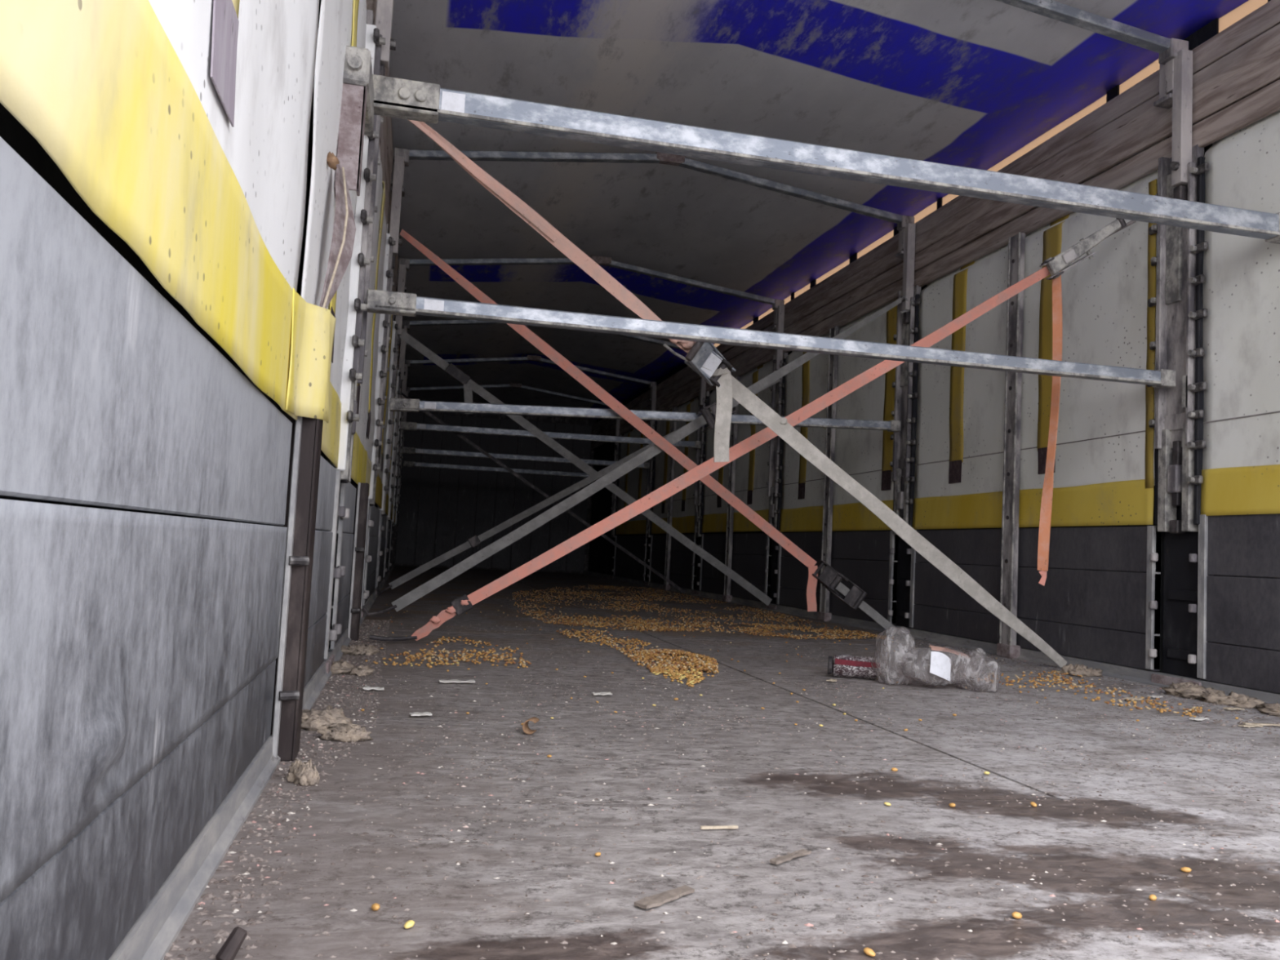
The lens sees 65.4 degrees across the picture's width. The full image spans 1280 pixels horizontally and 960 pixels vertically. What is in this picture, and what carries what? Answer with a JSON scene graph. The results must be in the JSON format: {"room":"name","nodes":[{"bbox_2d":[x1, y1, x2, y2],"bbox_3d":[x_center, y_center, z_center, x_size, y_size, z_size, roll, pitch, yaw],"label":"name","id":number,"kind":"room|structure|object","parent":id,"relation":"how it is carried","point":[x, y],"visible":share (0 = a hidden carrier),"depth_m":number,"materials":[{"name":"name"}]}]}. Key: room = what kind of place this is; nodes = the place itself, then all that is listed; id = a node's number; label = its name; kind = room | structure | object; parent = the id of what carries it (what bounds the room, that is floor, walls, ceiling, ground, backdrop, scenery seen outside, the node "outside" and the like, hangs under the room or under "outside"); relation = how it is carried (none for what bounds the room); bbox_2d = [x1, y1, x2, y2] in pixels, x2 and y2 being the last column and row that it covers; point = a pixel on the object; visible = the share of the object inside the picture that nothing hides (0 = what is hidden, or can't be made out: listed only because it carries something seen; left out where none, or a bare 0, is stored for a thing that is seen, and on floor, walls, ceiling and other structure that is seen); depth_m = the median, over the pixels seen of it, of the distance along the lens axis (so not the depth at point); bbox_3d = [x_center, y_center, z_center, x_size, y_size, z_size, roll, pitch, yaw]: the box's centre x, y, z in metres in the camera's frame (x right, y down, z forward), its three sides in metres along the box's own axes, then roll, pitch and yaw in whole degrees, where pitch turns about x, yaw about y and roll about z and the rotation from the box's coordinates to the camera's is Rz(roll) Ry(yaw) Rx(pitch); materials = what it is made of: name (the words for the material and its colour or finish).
{"room":"truck trailer interior","nodes":[
{"label":"truck trailer interior","id":0,"kind":"room"},
{"bbox_2d":[0,0,392,558],"bbox_3d":[-1.714,-0.228,6.516,0.020,2.010,13.180,4,-4,-13],"label":"wall","id":1,"kind":"structure","parent":0,"point":[11,131],"depth_m":0.72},
{"bbox_2d":[0,0,319,420],"bbox_3d":[-0.339,-0.861,0.860,0.046,1.476,1.445,4,-4,-13],"label":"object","id":2,"kind":"object","parent":1,"relation":"attached to","point":[183,126],"visible":0.92,"depth_m":0.76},
{"bbox_2d":[284,288,336,422],"bbox_3d":[-0.495,-0.181,1.501,0.027,0.190,0.282,3,-4,-3],"label":"flap","id":3,"kind":"object","parent":2,"relation":"attached to","point":[313,326],"visible":1,"depth_m":1.50,"materials":[{"name":"plastic"}]},
{"bbox_2d":[108,562,395,959],"bbox_3d":[-1.695,0.697,6.450,0.034,0.040,13.150,4,-4,-13],"label":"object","id":4,"kind":"structure","parent":1,"relation":"attached to","point":[153,935],"depth_m":0.97,"materials":[{"name":"metal"}]},
{"bbox_2d":[0,136,292,959],"bbox_3d":[-0.380,0.103,0.788,0.037,0.466,1.435,4,-4,-13],"label":"sideboard","id":5,"kind":"object","parent":4,"relation":"on","point":[139,651],"visible":1,"depth_m":0.63,"materials":[{"name":"metal"}]},
{"bbox_2d":[303,455,346,688],"bbox_3d":[-0.658,0.181,2.021,0.048,0.458,0.848,4,-4,-13],"label":"sideboard","id":6,"kind":"object","parent":4,"relation":"on","point":[328,509],"visible":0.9,"depth_m":2.19,"materials":[{"name":"paint"}]},
{"bbox_2d":[328,482,355,651],"bbox_3d":[-0.864,0.234,2.918,0.048,0.458,0.708,4,-4,-13],"label":"sideboard","id":7,"kind":"object","parent":4,"relation":"on","point":[344,541],"visible":0.68,"depth_m":2.83,"materials":[{"name":"paint"}]},
{"bbox_2d":[360,498,372,608],"bbox_3d":[-1.056,0.284,3.753,0.048,0.458,0.808,4,-4,-13],"label":"sideboard","id":8,"kind":"object","parent":4,"relation":"on","point":[369,522],"visible":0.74,"depth_m":4.11,"materials":[{"name":"paint"}]},
{"bbox_2d":[362,505,383,606],"bbox_3d":[-1.357,0.363,5.060,0.048,0.458,1.592,4,-4,-13],"label":"sideboard","id":9,"kind":"object","parent":4,"relation":"on","point":[371,580],"visible":0.73,"depth_m":5.06,"materials":[{"name":"paint"}]},
{"bbox_2d":[376,515,390,586],"bbox_3d":[-1.748,0.464,6.760,0.048,0.458,1.597,4,-4,-13],"label":"sideboard","id":10,"kind":"object","parent":4,"relation":"on","point":[383,540],"visible":0.67,"depth_m":6.92,"materials":[{"name":"paint"}]},
{"bbox_2d":[384,520,393,576],"bbox_3d":[-2.139,0.566,8.463,0.048,0.458,1.597,4,-4,-13],"label":"sideboard","id":11,"kind":"object","parent":4,"relation":"on","point":[388,564],"visible":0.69,"depth_m":8.71,"materials":[{"name":"paint"}]},
{"bbox_2d":[301,0,366,467],"bbox_3d":[-0.614,-0.792,2.024,0.044,1.475,0.950,4,-4,-13],"label":"panel","id":12,"kind":"object","parent":1,"relation":"attached to","point":[342,23],"visible":0.45,"depth_m":1.80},
{"bbox_2d":[320,151,355,308],"bbox_3d":[-0.539,-0.434,1.771,0.054,0.320,0.191,3,-4,-4],"label":"hanging webbing","id":13,"kind":"object","parent":12,"relation":"hanging from","point":[344,227],"visible":0.93,"depth_m":1.75,"materials":[{"name":"fabric"}]},
{"bbox_2d":[333,45,1279,244],"bbox_3d":[0.588,-0.646,2.333,2.484,0.325,0.278,4,-4,-13],"label":"crossbar","id":14,"kind":"object","parent":12,"relation":"attached to","point":[366,95],"visible":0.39,"depth_m":2.34,"materials":[{"name":"metal"}]},
{"bbox_2d":[351,145,386,496],"bbox_3d":[-0.931,-0.711,3.431,0.047,1.468,1.560,4,-4,-13],"label":"panel","id":15,"kind":"object","parent":1,"relation":"attached to","point":[362,462],"visible":0.52,"depth_m":3.56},
{"bbox_2d":[374,314,393,508],"bbox_3d":[-1.319,-0.609,5.127,0.048,1.468,1.545,4,-4,-13],"label":"panel","id":16,"kind":"object","parent":1,"relation":"attached to","point":[379,488],"visible":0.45,"depth_m":5.42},
{"bbox_2d":[365,0,403,416],"bbox_3d":[-1.893,-1.043,7.793,0.029,0.340,10.642,4,-4,-13],"label":"trim","id":17,"kind":"structure","parent":1,"relation":"attached to","point":[386,152],"depth_m":3.92,"materials":[{"name":"grey metal"}]},
{"bbox_2d":[385,369,397,515],"bbox_3d":[-1.711,-0.508,6.827,0.045,1.468,1.550,4,-4,-13],"label":"panel","id":18,"kind":"object","parent":1,"relation":"attached to","point":[388,473],"visible":0.17,"depth_m":7.13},
{"bbox_2d":[390,403,595,573],"bbox_3d":[-1.912,0.089,13.230,2.620,2.310,0.050,4,-4,-13],"label":"wall","id":19,"kind":"structure","parent":0,"point":[439,509],"depth_m":13.17,"materials":[{"name":"metal"}]},
{"bbox_2d":[164,564,1279,959],"bbox_3d":[-0.491,0.826,6.735,2.620,0.060,13.180,4,-4,-13],"label":"floor","id":20,"kind":"structure","parent":0,"point":[819,815],"depth_m":1.35,"materials":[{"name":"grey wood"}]},
{"bbox_2d":[215,926,247,959],"bbox_3d":[-0.326,0.371,0.794,0.014,0.028,0.024,0,-5,33],"label":"peg","id":21,"kind":"object","parent":20,"relation":"on","point":[229,949],"visible":1,"depth_m":0.79,"materials":[{"name":"brown metal"}]},
{"bbox_2d":[164,619,390,959],"bbox_3d":[-0.658,0.470,2.288,0.138,0.004,3.805,4,-4,-13],"label":"crumbs","id":22,"kind":"object","parent":20,"relation":"on","point":[219,933],"visible":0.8,"depth_m":1.18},
{"bbox_2d":[271,412,323,761],"bbox_3d":[-0.535,0.160,1.528,0.056,0.525,0.098,4,-4,-13],"label":"stake","id":23,"kind":"object","parent":20,"relation":"on","point":[306,432],"visible":0.69,"depth_m":1.51,"materials":[{"name":"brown metal"}]},
{"bbox_2d":[286,758,319,786],"bbox_3d":[-0.467,0.399,1.378,0.038,0.033,0.065,6,-5,-42],"label":"clump","id":24,"kind":"object","parent":20,"relation":"on","point":[304,773],"visible":1,"depth_m":1.36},
{"bbox_2d":[301,704,352,731],"bbox_3d":[-0.565,0.423,1.781,0.107,0.033,0.115,4,-4,-13],"label":"clump","id":25,"kind":"object","parent":20,"relation":"on","point":[313,720],"visible":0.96,"depth_m":1.76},
{"bbox_2d":[317,722,373,742],"bbox_3d":[-0.496,0.424,1.681,0.093,0.025,0.067,1,-4,23],"label":"clump","id":26,"kind":"object","parent":20,"relation":"on","point":[348,732],"visible":1,"depth_m":1.67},
{"bbox_2d":[330,659,374,676],"bbox_3d":[-0.735,0.467,2.495,0.162,0.030,0.096,0,-5,38],"label":"clump","id":27,"kind":"object","parent":20,"relation":"on","point":[341,667],"visible":0.97,"depth_m":2.46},
{"bbox_2d":[319,0,395,673],"bbox_3d":[-0.718,-0.513,2.555,0.099,1.995,0.242,4,-4,-13],"label":"post","id":28,"kind":"object","parent":20,"relation":"on","point":[379,42],"visible":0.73,"depth_m":2.49,"materials":[{"name":"metal"}]},
{"bbox_2d":[346,482,368,640],"bbox_3d":[-0.944,0.269,3.303,0.056,0.520,0.098,4,-4,-13],"label":"stake","id":29,"kind":"object","parent":20,"relation":"on","point":[362,489],"visible":0.73,"depth_m":3.28,"materials":[{"name":"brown metal"}]},
{"bbox_2d":[340,644,380,655],"bbox_3d":[-0.830,0.496,2.950,0.123,0.027,0.204,4,-4,-13],"label":"clump","id":30,"kind":"object","parent":20,"relation":"on","point":[364,649],"visible":0.97,"depth_m":2.89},
{"bbox_2d":[370,902,379,911],"bbox_3d":[-0.242,0.391,0.913,0.010,0.007,0.009,1,-4,22],"label":"corn kernel","id":31,"kind":"object","parent":20,"relation":"on","point":[375,907],"visible":1,"depth_m":0.91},
{"bbox_2d":[361,155,404,617],"bbox_3d":[-1.111,-0.411,4.268,0.099,1.995,0.242,4,-4,-13],"label":"post","id":32,"kind":"object","parent":20,"relation":"on","point":[393,241],"visible":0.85,"depth_m":4.22,"materials":[{"name":"metal"}]},
{"bbox_2d":[400,229,897,635],"bbox_3d":[0.078,-0.179,4.433,2.344,1.654,0.062,4,-4,-10],"label":"strap","id":33,"kind":"object","parent":32,"relation":"attached to","point":[854,597],"visible":0.94,"depth_m":4.46,"materials":[{"name":"fabric"}]},
{"bbox_2d":[374,264,406,595],"bbox_3d":[-1.501,-0.310,5.961,0.099,1.995,0.242,4,-4,-13],"label":"post","id":34,"kind":"object","parent":20,"relation":"on","point":[397,326],"visible":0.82,"depth_m":5.91,"materials":[{"name":"metal"}]},
{"bbox_2d":[399,330,772,605],"bbox_3d":[-0.298,-0.047,6.180,2.432,1.562,0.032,4,-4,-13],"label":"strap","id":35,"kind":"object","parent":34,"relation":"attached to","point":[469,385],"visible":0.9,"depth_m":6.16,"materials":[{"name":"fabric"}]},
{"bbox_2d":[382,325,407,582],"bbox_3d":[-1.892,-0.208,7.663,0.099,1.995,0.242,4,-4,-13],"label":"post","id":36,"kind":"object","parent":20,"relation":"on","point":[401,373],"visible":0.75,"depth_m":7.61,"materials":[{"name":"metal"}]},
{"bbox_2d":[400,392,685,593],"bbox_3d":[-0.746,0.122,7.921,2.364,1.467,0.056,4,-4,-13],"label":"strap","id":37,"kind":"object","parent":36,"relation":"attached to","point":[428,413],"visible":0.8,"depth_m":7.92,"materials":[{"name":"fabric"}]},
{"bbox_2d":[388,364,408,573],"bbox_3d":[-2.284,-0.106,9.366,0.099,1.995,0.242,4,-4,-13],"label":"post","id":38,"kind":"object","parent":20,"relation":"on","point":[406,367],"visible":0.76,"depth_m":9.31,"materials":[{"name":"metal"}]},
{"bbox_2d":[389,391,408,568],"bbox_3d":[-2.676,-0.004,11.068,0.099,1.995,0.242,4,-4,-13],"label":"post","id":39,"kind":"object","parent":20,"relation":"on","point":[404,417],"visible":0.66,"depth_m":11.01,"materials":[{"name":"metal"}]},
{"bbox_2d":[403,920,414,928],"bbox_3d":[-0.203,0.390,0.876,0.010,0.005,0.010,4,-4,-12],"label":"corn kernel","id":40,"kind":"object","parent":20,"relation":"on","point":[410,923],"visible":1,"depth_m":0.87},
{"bbox_2d":[408,711,432,715],"bbox_3d":[-0.423,0.451,1.921,0.040,0.006,0.020,5,-4,-24],"label":"paper scrap","id":41,"kind":"object","parent":20,"relation":"on","point":[424,713],"visible":1,"depth_m":1.92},
{"bbox_2d":[438,679,475,682],"bbox_3d":[-0.440,0.485,2.398,0.085,0.007,0.023,4,-4,-20],"label":"paper scrap","id":42,"kind":"object","parent":20,"relation":"on","point":[451,680],"visible":1,"depth_m":2.39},
{"bbox_2d":[522,716,539,734],"bbox_3d":[-0.198,0.446,1.809,0.022,0.026,0.040,2,-4,9],"label":"dry leaf","id":43,"kind":"object","parent":20,"relation":"on","point":[526,729],"visible":1,"depth_m":1.80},
{"bbox_2d":[609,418,622,578],"bbox_3d":[-0.290,0.151,11.608,0.099,1.995,0.242,4,-4,-13],"label":"post","id":44,"kind":"object","parent":20,"relation":"on","point":[616,455],"visible":0.44,"depth_m":11.60,"materials":[{"name":"metal"}]},
{"bbox_2d":[403,461,589,477],"bbox_3d":[-1.467,-0.108,11.352,2.396,0.064,0.052,4,-4,-13],"label":"crossbar","id":45,"kind":"object","parent":44,"relation":"attached to","point":[406,464],"visible":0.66,"depth_m":11.29,"materials":[{"name":"metal"}]},
{"bbox_2d":[405,382,608,406],"bbox_3d":[-1.431,-1.002,11.418,2.470,0.214,0.060,4,-4,-13],"label":"bow","id":46,"kind":"object","parent":44,"relation":"attached to","point":[510,384],"visible":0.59,"depth_m":11.40,"materials":[{"name":"paint"}]},
{"bbox_2d":[643,386,657,585],"bbox_3d":[0.102,0.050,9.905,0.099,1.995,0.242,4,-4,-13],"label":"post","id":47,"kind":"object","parent":20,"relation":"on","point":[651,472],"visible":0.56,"depth_m":9.90,"materials":[{"name":"metal"}]},
{"bbox_2d":[401,446,649,469],"bbox_3d":[-1.073,-0.211,9.639,2.396,0.072,0.052,4,-4,-13],"label":"crossbar","id":48,"kind":"object","parent":47,"relation":"attached to","point":[405,450],"visible":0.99,"depth_m":9.58,"materials":[{"name":"metal"}]},
{"bbox_2d":[404,355,656,388],"bbox_3d":[-1.039,-1.103,9.715,2.470,0.214,0.060,4,-4,-13],"label":"bow","id":49,"kind":"object","parent":47,"relation":"attached to","point":[529,357],"visible":0.94,"depth_m":9.69,"materials":[{"name":"paint"}]},
{"bbox_2d":[634,884,694,909],"bbox_3d":[0.025,0.408,0.975,0.019,0.004,0.075,-1,-5,42],"label":"wood splinter","id":50,"kind":"object","parent":20,"relation":"on","point":[658,900],"visible":1,"depth_m":0.97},
{"bbox_2d":[662,406,677,590],"bbox_3d":[0.282,0.165,9.039,0.045,1.660,0.095,4,-4,-13],"label":"stake","id":51,"kind":"object","parent":20,"relation":"on","point":[666,586],"visible":0.65,"depth_m":9.01,"materials":[{"name":"paint"}]},
{"bbox_2d":[691,376,709,595],"bbox_3d":[0.493,-0.052,8.203,0.099,1.995,0.242,4,-4,-13],"label":"post","id":52,"kind":"object","parent":20,"relation":"on","point":[704,395],"visible":0.63,"depth_m":8.19,"materials":[{"name":"metal"}]},
{"bbox_2d":[402,319,681,349],"bbox_3d":[-0.647,-1.205,8.012,2.470,0.214,0.060,4,-4,-13],"label":"bow","id":53,"kind":"object","parent":52,"relation":"attached to","point":[431,322],"visible":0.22,"depth_m":7.84,"materials":[{"name":"paint"}]},
{"bbox_2d":[400,421,701,448],"bbox_3d":[-0.668,-0.352,7.891,2.396,0.085,0.052,4,-4,-13],"label":"crossbar","id":54,"kind":"object","parent":52,"relation":"attached to","point":[415,426],"visible":1,"depth_m":7.83,"materials":[{"name":"metal"}]},
{"bbox_2d":[700,825,737,829],"bbox_3d":[0.098,0.431,1.235,0.048,0.004,0.005,4,-4,-13],"label":"stick","id":55,"kind":"object","parent":20,"relation":"on","point":[704,827],"visible":1,"depth_m":1.23,"materials":[{"name":"wood"}]},
{"bbox_2d":[722,376,739,602],"bbox_3d":[0.676,0.062,7.326,0.045,1.660,0.095,4,-4,-13],"label":"stake","id":56,"kind":"object","parent":20,"relation":"on","point":[726,597],"visible":0.7,"depth_m":7.30,"materials":[{"name":"paint"}]},
{"bbox_2d":[722,595,732,602],"bbox_3d":[0.636,0.865,7.269,0.045,0.050,0.095,4,-4,-13],"label":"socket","id":57,"kind":"object","parent":56,"relation":"attached to","point":[727,598],"depth_m":7.23,"materials":[{"name":"metal"}]},
{"bbox_2d":[408,120,1067,667],"bbox_3d":[0.445,-0.162,3.057,2.405,1.480,0.093,5,-4,-24],"label":"strap","id":58,"kind":"object","parent":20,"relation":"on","point":[704,358],"visible":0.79,"depth_m":2.97,"materials":[{"name":"fabric"}]},
{"bbox_2d":[257,608,1279,959],"bbox_3d":[0.307,0.570,3.018,2.208,0.003,4.206,4,-4,-13],"label":"crumbs","id":59,"kind":"object","parent":20,"relation":"on","point":[458,863],"depth_m":1.39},
{"bbox_2d":[764,305,787,609],"bbox_3d":[0.885,-0.154,6.500,0.099,1.995,0.242,4,-4,-13],"label":"post","id":60,"kind":"object","parent":20,"relation":"on","point":[775,483],"visible":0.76,"depth_m":6.50,"materials":[{"name":"metal"}]},
{"bbox_2d":[377,378,780,594],"bbox_3d":[-0.314,-0.005,6.144,2.447,1.504,0.019,4,-4,-13],"label":"strap","id":61,"kind":"object","parent":60,"relation":"attached to","point":[475,540],"visible":0.78,"depth_m":6.03,"materials":[{"name":"fabric"}]},
{"bbox_2d":[398,254,784,310],"bbox_3d":[-0.256,-1.307,6.310,2.470,0.214,0.060,4,-4,-13],"label":"bow","id":62,"kind":"object","parent":60,"relation":"attached to","point":[601,260],"visible":0.91,"depth_m":6.30,"materials":[{"name":"paint"}]},
{"bbox_2d":[769,848,811,864],"bbox_3d":[0.170,0.425,1.126,0.013,0.005,0.065,-1,-6,44],"label":"wood splinter","id":63,"kind":"object","parent":20,"relation":"on","point":[777,860],"visible":1,"depth_m":1.12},
{"bbox_2d":[377,584,1238,719],"bbox_3d":[-0.238,0.725,5.707,2.464,0.024,7.145,4,-4,-13],"label":"spilled maize","id":64,"kind":"object","parent":20,"relation":"on","point":[693,660],"visible":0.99,"depth_m":4.07,"materials":[{"name":"food"}]},
{"bbox_2d":[817,326,839,622],"bbox_3d":[1.070,-0.040,5.614,0.045,1.660,0.095,4,-4,-13],"label":"post","id":65,"kind":"object","parent":20,"relation":"on","point":[824,615],"visible":0.7,"depth_m":5.59,"materials":[{"name":"metal"}]},
{"bbox_2d":[817,611,831,622],"bbox_3d":[1.030,0.762,5.557,0.045,0.050,0.095,4,-4,-13],"label":"socket","id":66,"kind":"object","parent":65,"relation":"attached to","point":[825,616],"depth_m":5.52,"materials":[{"name":"metal"}]},
{"bbox_2d":[827,653,880,679],"bbox_3d":[0.622,0.543,2.903,0.146,0.068,0.074,2,-4,8],"label":"packet","id":67,"kind":"object","parent":20,"relation":"on","point":[844,665],"visible":0.98,"depth_m":2.88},
{"bbox_2d":[863,946,875,956],"bbox_3d":[0.199,0.409,0.864,0.010,0.006,0.010,1,-4,19],"label":"corn kernel","id":68,"kind":"object","parent":20,"relation":"on","point":[868,951],"visible":1,"depth_m":0.86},
{"bbox_2d":[889,222,920,635],"bbox_3d":[1.274,-0.255,4.807,0.099,1.995,0.242,4,-4,-13],"label":"post","id":69,"kind":"object","parent":20,"relation":"on","point":[905,385],"visible":0.82,"depth_m":4.81,"materials":[{"name":"metal"}]},
{"bbox_2d":[363,295,908,616],"bbox_3d":[0.091,-0.165,4.403,2.447,1.612,0.197,4,-4,-13],"label":"strap","id":70,"kind":"object","parent":69,"relation":"attached to","point":[706,417],"visible":0.84,"depth_m":4.37,"materials":[{"name":"fabric"}]},
{"bbox_2d":[389,397,901,431],"bbox_3d":[0.090,-0.291,4.531,2.381,0.140,0.052,4,-4,-13],"label":"crossbar","id":71,"kind":"object","parent":69,"relation":"attached to","point":[409,405],"visible":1,"depth_m":4.44,"materials":[{"name":"metal"}]},
{"bbox_2d":[393,147,914,231],"bbox_3d":[0.134,-1.408,4.617,2.470,0.214,0.060,4,-4,-13],"label":"bow","id":72,"kind":"object","parent":69,"relation":"attached to","point":[901,221],"visible":0.88,"depth_m":4.60,"materials":[{"name":"paint"}]},
{"bbox_2d":[871,628,999,692],"bbox_3d":[0.826,0.497,2.784,0.347,0.160,0.177,2,-4,11],"label":"bottle","id":73,"kind":"object","parent":20,"relation":"on","point":[940,665],"visible":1,"depth_m":2.77,"materials":[{"name":"clear plastic"}]},
{"bbox_2d":[996,231,1025,658],"bbox_3d":[1.463,-0.144,3.907,0.045,1.665,0.095,4,-4,-13],"label":"stake","id":74,"kind":"object","parent":20,"relation":"on","point":[1007,647],"visible":0.99,"depth_m":3.89,"materials":[{"name":"paint"}]},
{"bbox_2d":[996,643,1020,658],"bbox_3d":[1.423,0.660,3.849,0.045,0.050,0.095,4,-4,-13],"label":"socket","id":75,"kind":"object","parent":74,"relation":"attached to","point":[1011,651],"depth_m":3.81,"materials":[{"name":"metal"}]},
{"bbox_2d":[1011,911,1022,919],"bbox_3d":[0.368,0.426,0.974,0.010,0.007,0.009,2,-4,9],"label":"corn kernel","id":76,"kind":"object","parent":20,"relation":"on","point":[1016,915],"visible":1,"depth_m":0.97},
{"bbox_2d":[871,634,1279,735],"bbox_3d":[1.311,0.648,3.444,0.450,0.005,2.602,4,-4,-13],"label":"crumbs","id":77,"kind":"object","parent":20,"relation":"on","point":[1241,722],"visible":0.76,"depth_m":2.93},
{"bbox_2d":[1059,663,1102,677],"bbox_3d":[1.470,0.628,3.304,0.146,0.039,0.095,4,-4,-13],"label":"clump","id":78,"kind":"object","parent":20,"relation":"on","point":[1081,669],"visible":0.87,"depth_m":3.29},
{"bbox_2d":[1146,48,1208,685],"bbox_3d":[1.668,-0.358,3.095,0.099,1.995,0.242,4,-4,-13],"label":"post","id":79,"kind":"object","parent":20,"relation":"on","point":[1180,443],"visible":0.85,"depth_m":3.09,"materials":[{"name":"metal"}]},
{"bbox_2d":[368,193,1157,641],"bbox_3d":[0.400,-0.199,3.266,2.480,1.564,0.106,3,-4,3],"label":"strap","id":80,"kind":"object","parent":79,"relation":"attached to","point":[1055,266],"visible":0.93,"depth_m":3.26,"materials":[{"name":"fabric"}]},
{"bbox_2d":[365,288,1175,388],"bbox_3d":[0.474,-0.386,2.818,2.413,0.057,0.057,4,-4,-13],"label":"crossbar","id":81,"kind":"object","parent":79,"relation":"attached to","point":[378,301],"visible":0.99,"depth_m":2.77,"materials":[{"name":"metal"}]},
{"bbox_2d":[995,0,1188,64],"bbox_3d":[0.528,-1.511,2.905,2.470,0.214,0.060,4,-4,-13],"label":"bow","id":82,"kind":"object","parent":79,"relation":"attached to","point":[1167,48],"visible":0.86,"depth_m":3.10,"materials":[{"name":"metal"}]},
{"bbox_2d":[1160,682,1222,699],"bbox_3d":[1.591,0.603,2.865,0.161,0.040,0.171,4,-4,-13],"label":"clump","id":83,"kind":"object","parent":20,"relation":"on","point":[1184,690],"visible":0.93,"depth_m":2.85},
{"bbox_2d":[1200,690,1265,708],"bbox_3d":[1.634,0.597,2.734,0.141,0.037,0.154,4,-4,-13],"label":"clump","id":84,"kind":"object","parent":20,"relation":"on","point":[1240,700],"visible":0.96,"depth_m":2.71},
{"bbox_2d":[1242,722,1279,726],"bbox_3d":[1.475,0.577,2.350,0.100,0.005,0.013,3,-4,2],"label":"blade","id":85,"kind":"object","parent":20,"relation":"on","point":[1248,723],"visible":0.96,"depth_m":2.35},
{"bbox_2d":[1254,702,1279,716],"bbox_3d":[1.654,0.591,2.571,0.116,0.028,0.186,4,-4,-13],"label":"clump","id":86,"kind":"object","parent":20,"relation":"on","point":[1273,709],"visible":1,"depth_m":2.57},
{"bbox_2d":[389,0,1271,422],"bbox_3d":[-0.388,-1.261,6.883,2.620,0.331,13.180,4,-4,-13],"label":"ceiling","id":87,"kind":"structure","parent":0,"point":[977,84],"depth_m":4.13,"materials":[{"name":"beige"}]},
{"bbox_2d":[587,135,1279,672],"bbox_3d":[0.827,-0.062,7.091,0.020,2.010,13.180,4,-4,-13],"label":"wall","id":88,"kind":"structure","parent":0,"point":[601,553],"depth_m":12.16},
{"bbox_2d":[615,422,649,534],"bbox_3d":[-0.056,-0.145,10.783,0.045,1.468,1.550,4,-4,-13],"label":"panel","id":89,"kind":"object","parent":88,"relation":"attached to","point":[633,482],"visible":0.32,"depth_m":10.74,"materials":[{"name":"grey"}]},
{"bbox_2d":[651,397,698,533],"bbox_3d":[0.335,-0.247,9.081,0.045,1.468,1.550,4,-4,-13],"label":"panel","id":90,"kind":"object","parent":88,"relation":"attached to","point":[683,507],"visible":0.45,"depth_m":8.90,"materials":[{"name":"grey paint"}]},
{"bbox_2d":[702,359,773,532],"bbox_3d":[0.726,-0.349,7.378,0.048,1.468,1.550,4,-4,-13],"label":"panel","id":91,"kind":"object","parent":88,"relation":"attached to","point":[752,468],"visible":0.4,"depth_m":7.14,"materials":[{"name":"grey paint"}]},
{"bbox_2d":[779,298,897,532],"bbox_3d":[1.118,-0.446,5.678,0.044,1.477,1.545,4,-4,-13],"label":"panel","id":92,"kind":"object","parent":88,"relation":"attached to","point":[866,455],"visible":0.51,"depth_m":5.47,"materials":[{"name":"grey paint"}]},
{"bbox_2d":[582,570,1279,703],"bbox_3d":[0.725,0.855,6.997,0.034,0.040,13.150,4,-4,-13],"label":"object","id":93,"kind":"structure","parent":88,"relation":"attached to","point":[1129,673],"depth_m":4.04,"materials":[{"name":"metal"}]},
{"bbox_2d":[646,534,697,589],"bbox_3d":[0.276,0.724,9.009,0.048,0.458,1.597,4,-4,-13],"label":"sideboard","id":94,"kind":"object","parent":93,"relation":"on","point":[684,562],"visible":0.88,"depth_m":8.84,"materials":[{"name":"paint"}]},
{"bbox_2d":[697,533,772,601],"bbox_3d":[0.668,0.622,7.306,0.048,0.458,1.597,4,-4,-13],"label":"sideboard","id":95,"kind":"object","parent":93,"relation":"on","point":[755,568],"visible":0.77,"depth_m":7.08,"materials":[{"name":"paint"}]},
{"bbox_2d":[773,530,898,625],"bbox_3d":[1.059,0.520,5.606,0.048,0.458,1.592,4,-4,-13],"label":"sideboard","id":96,"kind":"object","parent":93,"relation":"on","point":[877,579],"visible":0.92,"depth_m":5.33,"materials":[{"name":"paint"}]},
{"bbox_2d":[904,525,1161,671],"bbox_3d":[1.450,0.419,3.909,0.048,0.458,1.612,4,-4,-13],"label":"sideboard","id":97,"kind":"object","parent":93,"relation":"on","point":[1121,600],"visible":0.95,"depth_m":3.57,"materials":[{"name":"paint"}]},
{"bbox_2d":[1187,513,1279,693],"bbox_3d":[1.932,0.278,1.815,0.048,0.488,2.418,4,-4,-13],"label":"sideboard","id":98,"kind":"object","parent":93,"relation":"on","point":[1241,611],"visible":0.98,"depth_m":2.83,"materials":[{"name":"paint"}]},
{"bbox_2d":[591,0,1279,449],"bbox_3d":[0.820,-0.956,7.138,0.030,0.339,13.122,4,-4,-13],"label":"wooden board","id":99,"kind":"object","parent":88,"relation":"attached to","point":[1236,72],"depth_m":3.80,"materials":[{"name":"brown wood"}]},
{"bbox_2d":[912,137,1168,529],"bbox_3d":[1.508,-0.547,3.982,0.044,1.477,1.560,4,-4,-13],"label":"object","id":100,"kind":"object","parent":88,"relation":"attached to","point":[1104,473],"visible":0.77,"depth_m":3.73,"materials":[{"name":"white paint"}]},
{"bbox_2d":[1200,110,1279,515],"bbox_3d":[1.992,-0.685,1.874,0.047,1.454,2.395,4,-4,-13],"label":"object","id":101,"kind":"object","parent":88,"relation":"attached to","point":[1241,470],"visible":0.75,"depth_m":2.87,"materials":[{"name":"white paint"}]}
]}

